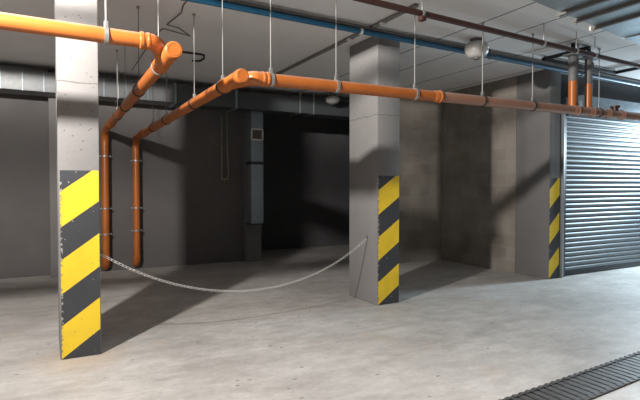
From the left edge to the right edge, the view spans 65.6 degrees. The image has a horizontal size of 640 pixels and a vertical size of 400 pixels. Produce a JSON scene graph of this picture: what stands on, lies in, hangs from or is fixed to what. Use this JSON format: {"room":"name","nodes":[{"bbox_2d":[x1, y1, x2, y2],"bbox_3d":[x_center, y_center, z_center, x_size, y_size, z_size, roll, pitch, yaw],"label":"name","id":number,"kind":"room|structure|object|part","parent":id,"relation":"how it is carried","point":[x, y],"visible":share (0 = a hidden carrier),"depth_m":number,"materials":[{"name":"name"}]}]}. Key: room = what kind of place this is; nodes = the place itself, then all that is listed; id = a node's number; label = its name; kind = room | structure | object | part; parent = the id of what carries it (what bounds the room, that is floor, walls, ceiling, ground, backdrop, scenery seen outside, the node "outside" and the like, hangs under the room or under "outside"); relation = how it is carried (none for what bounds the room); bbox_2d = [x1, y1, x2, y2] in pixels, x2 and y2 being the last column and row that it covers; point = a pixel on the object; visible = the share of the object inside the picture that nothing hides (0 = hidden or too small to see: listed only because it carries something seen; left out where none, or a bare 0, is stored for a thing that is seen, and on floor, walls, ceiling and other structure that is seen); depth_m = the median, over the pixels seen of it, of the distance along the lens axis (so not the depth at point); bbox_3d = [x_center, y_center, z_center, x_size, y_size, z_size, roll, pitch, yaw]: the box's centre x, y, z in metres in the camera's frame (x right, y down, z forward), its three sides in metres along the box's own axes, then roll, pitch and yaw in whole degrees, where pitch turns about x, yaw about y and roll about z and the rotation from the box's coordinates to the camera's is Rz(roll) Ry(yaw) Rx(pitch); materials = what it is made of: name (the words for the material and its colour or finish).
{"room":"parking garage","nodes":[
{"label":"parking garage","id":0,"kind":"room"},
{"bbox_2d":[48,70,57,277],"bbox_3d":[-3.982,-0.387,7.644,0.320,3.118,0.248,-1,2,-29],"label":"concrete pillar","id":1,"kind":"structure","parent":0,"point":[51,100],"depth_m":7.49,"materials":[{"name":"grey paint"}]},
{"bbox_2d":[54,0,100,359],"bbox_3d":[-2.064,-0.301,4.221,0.298,3.118,0.601,-1,2,-29],"label":"concrete pillar","id":2,"kind":"structure","parent":0,"point":[76,61],"depth_m":3.96,"materials":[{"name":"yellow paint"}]},
{"bbox_2d":[100,236,367,291],"bbox_3d":[-0.629,0.654,5.006,2.989,0.519,0.019,-1,2,-37],"label":"chain","id":3,"kind":"object","parent":2,"relation":"attached to","point":[367,236],"visible":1,"depth_m":4.72,"materials":[{"name":"silver metal"}]},
{"bbox_2d":[0,93,243,278],"bbox_3d":[-4.495,-0.389,7.650,7.465,3.120,0.250,-1,2,-29],"label":"wall","id":4,"kind":"structure","parent":0,"point":[189,216],"depth_m":8.37,"materials":[{"name":"grey paint"}]},
{"bbox_2d":[0,12,181,269],"bbox_3d":[-3.525,-0.008,5.078,3.090,2.441,5.209,-1,2,-29],"label":"drain pipe","id":5,"kind":"object","parent":4,"relation":"attached to","point":[165,55],"visible":1,"depth_m":3.47,"materials":[{"name":"orange plastic"}]},
{"bbox_2d":[211,111,228,183],"bbox_3d":[-1.795,-1.051,8.938,0.327,1.520,0.046,-1,2,-29],"label":"conduit","id":6,"kind":"object","parent":4,"relation":"attached to","point":[222,178],"visible":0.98,"depth_m":8.97,"materials":[{"name":"brown"}]},
{"bbox_2d":[130,43,639,266],"bbox_3d":[1.571,-0.415,7.937,8.018,3.076,5.068,-1,2,-29],"label":"drain pipe","id":7,"kind":"object","parent":4,"relation":"attached to","point":[240,78],"visible":0.98,"depth_m":5.30,"materials":[{"name":"orange plastic"}]},
{"bbox_2d":[243,91,260,261],"bbox_3d":[-1.311,-0.429,9.303,0.300,3.118,0.395,-1,2,-29],"label":"concrete pillar","id":8,"kind":"structure","parent":0,"point":[251,233],"depth_m":9.14,"materials":[{"name":"grey paint"}]},
{"bbox_2d":[261,114,349,249],"bbox_3d":[-0.469,-0.480,11.305,3.440,3.120,0.200,-1,2,-29],"label":"wall","id":9,"kind":"structure","parent":0,"point":[306,159],"depth_m":11.26,"materials":[{"name":"paint"}]},
{"bbox_2d":[0,245,639,399],"bbox_3d":[1.810,1.333,4.018,15.000,0.140,15.250,-1,2,-29],"label":"floor","id":10,"kind":"structure","parent":0,"point":[454,331],"depth_m":4.74,"materials":[{"name":"concrete"}]},
{"bbox_2d":[499,351,639,399],"bbox_3d":[2.264,1.284,3.697,5.698,0.054,0.300,-1,2,-32],"label":"drain grate","id":11,"kind":"object","parent":10,"relation":"in","point":[595,382],"visible":0.85,"depth_m":3.44,"materials":[{"name":"metal"}]},
{"bbox_3d":[2.329,1.287,3.578,5.681,0.054,0.030,-1,2,-32],"label":"frame rail","id":12,"kind":"part","parent":11,"relation":"part of","materials":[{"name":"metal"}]},
{"bbox_2d":[0,0,639,101],"bbox_3d":[1.810,-1.981,3.934,15.000,0.250,15.250,-1,2,-29],"label":"ceiling","id":13,"kind":"structure","parent":0,"point":[246,36],"depth_m":5.90,"materials":[{"name":"grey concrete"}]},
{"bbox_2d":[104,0,108,44],"bbox_3d":[-1.460,-1.451,3.384,0.032,0.780,0.122,-1,2,-29],"label":"hanger","id":14,"kind":"object","parent":13,"relation":"hanging from","point":[106,42],"visible":0.9,"depth_m":3.37,"materials":[{"name":"metal"}]},
{"bbox_3d":[-1.460,-1.508,3.382,0.012,0.659,0.012,1,2,39],"label":"rod","id":15,"kind":"part","parent":14,"relation":"part of","materials":[{"name":"silver metal"}]},
{"bbox_2d":[112,50,121,119],"bbox_3d":[-2.592,-1.468,6.355,0.122,0.895,0.032,-1,2,-29],"label":"hanger","id":16,"kind":"object","parent":13,"relation":"hanging from","point":[116,50],"visible":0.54,"depth_m":6.35,"materials":[{"name":"grey metal"}]},
{"bbox_3d":[-2.592,-1.525,6.354,0.007,0.774,0.007,1,2,39],"label":"rod","id":17,"kind":"part","parent":16,"relation":"part of","materials":[{"name":"silver metal"}]},
{"bbox_2d":[120,46,130,111],"bbox_3d":[-2.234,-1.456,5.696,0.122,0.886,0.032,-1,2,-29],"label":"hanger","id":18,"kind":"object","parent":13,"relation":"hanging from","point":[124,46],"visible":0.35,"depth_m":5.70,"materials":[{"name":"grey metal"}]},
{"bbox_2d":[132,6,145,96],"bbox_3d":[-1.762,-1.440,4.826,0.122,0.874,0.032,-1,2,-29],"label":"hanger","id":19,"kind":"object","parent":13,"relation":"hanging from","point":[137,7],"visible":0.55,"depth_m":4.82,"materials":[{"name":"grey metal"}]},
{"bbox_3d":[-1.762,-1.497,4.825,0.007,0.753,0.007,1,2,39],"label":"rod","id":20,"kind":"part","parent":19,"relation":"part of","materials":[{"name":"silver metal"}]},
{"bbox_2d":[150,0,162,75],"bbox_3d":[-1.285,-1.424,3.948,0.122,0.862,0.032,-1,2,-29],"label":"hanger","id":21,"kind":"object","parent":13,"relation":"hanging from","point":[158,0],"visible":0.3,"depth_m":3.94,"materials":[{"name":"metal"}]},
{"bbox_3d":[-1.285,-1.481,3.946,0.007,0.741,0.007,1,2,39],"label":"rod","id":22,"kind":"part","parent":21,"relation":"part of","materials":[{"name":"silver metal"}]},
{"bbox_2d":[131,1,190,70],"bbox_3d":[-1.727,-1.867,5.735,0.331,0.063,4.000,-1,2,-29],"label":"cable","id":23,"kind":"object","parent":13,"relation":"attached to","point":[186,1],"visible":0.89,"depth_m":5.47,"materials":[{"name":"grey plastic"}]},
{"bbox_2d":[161,74,169,124],"bbox_3d":[-1.900,-1.421,6.142,0.122,0.979,0.032,-1,2,-29],"label":"hanger","id":24,"kind":"object","parent":13,"relation":"hanging from","point":[166,112],"visible":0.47,"depth_m":6.14,"materials":[{"name":"grey metal"}]},
{"bbox_3d":[-1.900,-1.478,6.141,0.007,0.857,0.007,1,2,39],"label":"rod","id":25,"kind":"part","parent":24,"relation":"part of","materials":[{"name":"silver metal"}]},
{"bbox_2d":[0,67,349,224],"bbox_3d":[-2.716,-0.745,7.999,10.130,2.419,0.510,-1,2,-29],"label":"ventilation duct","id":26,"kind":"object","parent":13,"relation":"hanging from","point":[12,81],"visible":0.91,"depth_m":8.53,"materials":[{"name":"metal"}]},
{"bbox_2d":[251,128,262,140],"bbox_3d":[-1.123,-1.167,8.862,0.235,0.215,0.018,-1,2,-29],"label":"vent grille","id":27,"kind":"object","parent":26,"relation":"attached to","point":[256,133],"depth_m":8.86,"materials":[{"name":"grey metal"}]},
{"bbox_2d":[182,51,204,61],"bbox_3d":[-1.733,-1.885,6.540,0.403,0.075,0.246,-1,2,-29],"label":"conduit","id":28,"kind":"object","parent":13,"relation":"attached to","point":[186,52],"visible":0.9,"depth_m":6.50,"materials":[{"name":"black metal"}]},
{"bbox_2d":[188,13,198,109],"bbox_3d":[-1.275,-1.401,5.037,0.122,0.964,0.032,-1,2,-29],"label":"hanger","id":29,"kind":"object","parent":13,"relation":"hanging from","point":[193,14],"visible":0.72,"depth_m":5.04,"materials":[{"name":"grey metal"}]},
{"bbox_3d":[-1.275,-1.458,5.035,0.007,0.843,0.007,1,2,39],"label":"rod","id":30,"kind":"part","parent":29,"relation":"part of","materials":[{"name":"silver metal"}]},
{"bbox_2d":[215,0,225,93],"bbox_3d":[-0.835,-1.386,4.258,0.122,0.954,0.032,-1,2,-29],"label":"hanger","id":31,"kind":"object","parent":13,"relation":"hanging from","point":[222,75],"visible":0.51,"depth_m":4.25,"materials":[{"name":"grey metal"}]},
{"bbox_3d":[-0.835,-1.443,4.256,0.007,0.832,0.007,1,2,39],"label":"rod","id":32,"kind":"part","parent":31,"relation":"part of","materials":[{"name":"silver metal"}]},
{"bbox_2d":[269,0,274,86],"bbox_3d":[-0.410,-1.400,4.131,0.032,0.920,0.122,-1,2,-29],"label":"hanger","id":33,"kind":"object","parent":13,"relation":"hanging from","point":[270,68],"visible":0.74,"depth_m":4.12,"materials":[{"name":"metal"}]},
{"bbox_3d":[-0.410,-1.457,4.129,0.010,0.798,0.010,1,2,39],"label":"rod","id":34,"kind":"part","parent":33,"relation":"part of","materials":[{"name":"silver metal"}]},
{"bbox_2d":[326,92,339,104],"bbox_3d":[0.231,-1.857,9.032,0.264,0.252,0.264,-1,2,-29],"label":"ceiling lamp","id":35,"kind":"object","parent":13,"relation":"attached to","point":[332,99],"visible":0.98,"depth_m":8.96,"materials":[{"name":"white plastic"}]},
{"bbox_2d":[333,0,340,92],"bbox_3d":[0.144,-1.411,4.434,0.032,0.913,0.122,-1,2,-29],"label":"hanger","id":36,"kind":"object","parent":13,"relation":"hanging from","point":[336,75],"visible":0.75,"depth_m":4.43,"materials":[{"name":"metal"}]},
{"bbox_3d":[0.144,-1.468,4.432,0.010,0.791,0.010,0,1,-6],"label":"rod","id":37,"kind":"part","parent":36,"relation":"part of","materials":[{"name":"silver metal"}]},
{"bbox_2d":[275,3,418,73],"bbox_3d":[-0.092,-1.900,6.601,0.080,0.044,4.250,-1,2,-29],"label":"cable conduit","id":38,"kind":"object","parent":13,"relation":"attached to","point":[384,21],"visible":0.87,"depth_m":5.84,"materials":[{"name":"grey"}]},
{"bbox_2d":[180,0,639,86],"bbox_3d":[1.514,-1.844,5.937,13.408,0.124,0.069,-1,2,-30],"label":"pipe","id":39,"kind":"object","parent":13,"relation":"attached to","point":[238,5],"visible":1,"depth_m":5.39,"materials":[{"name":"metal"}]},
{"bbox_2d":[413,8,419,100],"bbox_3d":[0.928,-1.427,4.862,0.032,0.903,0.122,-1,2,-29],"label":"hanger","id":40,"kind":"object","parent":13,"relation":"hanging from","point":[414,84],"visible":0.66,"depth_m":4.86,"materials":[{"name":"metal"}]},
{"bbox_3d":[0.928,-1.484,4.861,0.010,0.781,0.010,0,1,-6],"label":"rod","id":41,"kind":"part","parent":40,"relation":"part of","materials":[{"name":"silver metal"}]},
{"bbox_2d":[464,37,488,59],"bbox_3d":[1.855,-1.783,5.885,0.280,0.241,0.280,-1,2,-29],"label":"ceiling lamp","id":42,"kind":"object","parent":13,"relation":"attached to","point":[473,49],"visible":0.98,"depth_m":5.79,"materials":[{"name":"white plastic"}]},
{"bbox_2d":[480,22,487,106],"bbox_3d":[1.735,-1.443,5.304,0.032,0.892,0.122,-1,2,-29],"label":"hanger","id":43,"kind":"object","parent":13,"relation":"hanging from","point":[482,23],"visible":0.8,"depth_m":5.30,"materials":[{"name":"grey metal"}]},
{"bbox_3d":[1.735,-1.500,5.302,0.010,0.771,0.010,0,1,-6],"label":"rod","id":44,"kind":"part","parent":43,"relation":"part of","materials":[{"name":"silver metal"}]},
{"bbox_2d":[353,0,639,68],"bbox_3d":[1.994,-1.744,5.063,13.414,0.280,0.065,-1,2,-31],"label":"pipe","id":45,"kind":"object","parent":13,"relation":"attached to","point":[423,15],"visible":1,"depth_m":4.83,"materials":[{"name":"brown metal"}]},
{"bbox_2d":[531,33,537,110],"bbox_3d":[2.433,-1.457,5.685,0.032,0.883,0.122,-1,2,-29],"label":"hanger","id":46,"kind":"object","parent":13,"relation":"hanging from","point":[533,34],"visible":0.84,"depth_m":5.68,"materials":[{"name":"grey metal"}]},
{"bbox_3d":[2.433,-1.514,5.684,0.010,0.762,0.010,1,2,39],"label":"rod","id":47,"kind":"part","parent":46,"relation":"part of","materials":[{"name":"silver metal"}]},
{"bbox_2d":[577,43,582,112],"bbox_3d":[3.152,-1.472,6.079,0.032,0.874,0.122,-1,2,-29],"label":"hanger","id":48,"kind":"object","parent":13,"relation":"hanging from","point":[578,44],"visible":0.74,"depth_m":6.08,"materials":[{"name":"grey metal"}]},
{"bbox_2d":[556,0,608,18],"bbox_3d":[2.308,-1.696,3.761,0.034,0.310,1.130,-1,2,-29],"label":"hanger","id":49,"kind":"object","parent":13,"relation":"hanging from","point":[595,2],"visible":1,"depth_m":4.07,"materials":[{"name":"silver metal"}]},
{"bbox_2d":[531,0,639,43],"bbox_3d":[4.331,-1.728,5.271,7.511,0.232,1.064,-1,2,-36],"label":"ventilation duct","id":50,"kind":"object","parent":49,"relation":"on","point":[630,30],"visible":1,"depth_m":4.26,"materials":[{"name":"silver metal"}]},
{"bbox_2d":[542,45,639,73],"bbox_3d":[3.726,-1.846,6.686,1.930,0.153,0.670,-1,2,-29],"label":"frame","id":51,"kind":"object","parent":13,"relation":"attached to","point":[550,58],"visible":0.71,"depth_m":6.67,"materials":[{"name":"black metal"}]},
{"bbox_3d":[3.094,-1.764,6.062,0.220,0.020,0.150,-1,2,-29],"label":"plate","id":52,"kind":"part","parent":51,"relation":"part of","materials":[{"name":"silver metal"}]},
{"bbox_3d":[3.366,-1.768,6.211,0.220,0.020,0.150,-1,2,-29],"label":"plate","id":53,"kind":"part","parent":51,"relation":"part of","materials":[{"name":"silver metal"}]},
{"bbox_2d":[597,48,603,117],"bbox_3d":[3.529,-1.479,6.285,0.032,0.869,0.122,-1,2,-29],"label":"hanger","id":54,"kind":"object","parent":13,"relation":"hanging from","point":[599,49],"visible":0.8,"depth_m":6.28,"materials":[{"name":"grey metal"}]},
{"bbox_3d":[3.529,-1.536,6.284,0.010,0.748,0.010,0,1,-6],"label":"rod","id":55,"kind":"part","parent":54,"relation":"part of","materials":[{"name":"silver metal"}]},
{"bbox_2d":[573,0,639,24],"bbox_3d":[2.535,-1.700,3.929,0.034,0.310,1.130,-1,2,-29],"label":"hanger","id":56,"kind":"object","parent":13,"relation":"hanging from","point":[635,2],"visible":0.86,"depth_m":4.15,"materials":[{"name":"silver metal"}]},
{"bbox_2d":[589,13,639,31],"bbox_3d":[2.799,-1.705,4.134,0.036,0.310,1.145,-1,2,-29],"label":"hanger","id":57,"kind":"object","parent":13,"relation":"hanging from","point":[634,16],"visible":0.95,"depth_m":4.43,"materials":[{"name":"silver metal"}]},
{"bbox_2d":[349,36,399,304],"bbox_3d":[0.652,-0.347,6.043,0.317,3.118,0.611,-1,2,-29],"label":"concrete pillar","id":58,"kind":"structure","parent":0,"point":[374,120],"depth_m":5.82,"materials":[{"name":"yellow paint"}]},
{"bbox_2d":[399,99,441,262],"bbox_3d":[1.556,-0.424,9.074,1.550,3.120,0.200,-1,2,-29],"label":"wall","id":59,"kind":"structure","parent":0,"point":[420,122],"depth_m":9.11,"materials":[{"name":"grey concrete"}]},
{"bbox_2d":[441,76,516,272],"bbox_3d":[2.749,-0.416,8.758,0.240,3.120,1.900,-1,2,-29],"label":"wall","id":60,"kind":"structure","parent":0,"point":[478,144],"depth_m":8.51,"materials":[{"name":"grey concrete"}]},
{"bbox_2d":[515,70,560,278],"bbox_3d":[3.352,-0.388,7.662,0.245,3.118,0.599,-1,2,-29],"label":"concrete pillar","id":61,"kind":"structure","parent":0,"point":[538,133],"depth_m":7.51,"materials":[{"name":"grey paint"}]},
{"bbox_2d":[561,74,639,102],"bbox_3d":[5.340,-1.625,8.687,4.255,0.700,0.220,-1,2,-29],"label":"lintel","id":62,"kind":"object","parent":61,"relation":"attached to","point":[608,90],"visible":0.11,"depth_m":8.25,"materials":[{"name":"paint"}]},
{"bbox_2d":[559,95,639,277],"bbox_3d":[5.383,-0.216,8.412,3.975,2.733,0.355,-1,2,-29],"label":"roller shutter","id":63,"kind":"object","parent":62,"relation":"attached to","point":[599,207],"visible":0.88,"depth_m":7.99,"materials":[{"name":"grey metal"}]},
{"bbox_3d":[3.617,-0.077,7.543,0.037,2.498,0.180,-1,2,-29],"label":"guide rail","id":64,"kind":"part","parent":63,"relation":"part of","materials":[{"name":"silver metal"}]}
]}

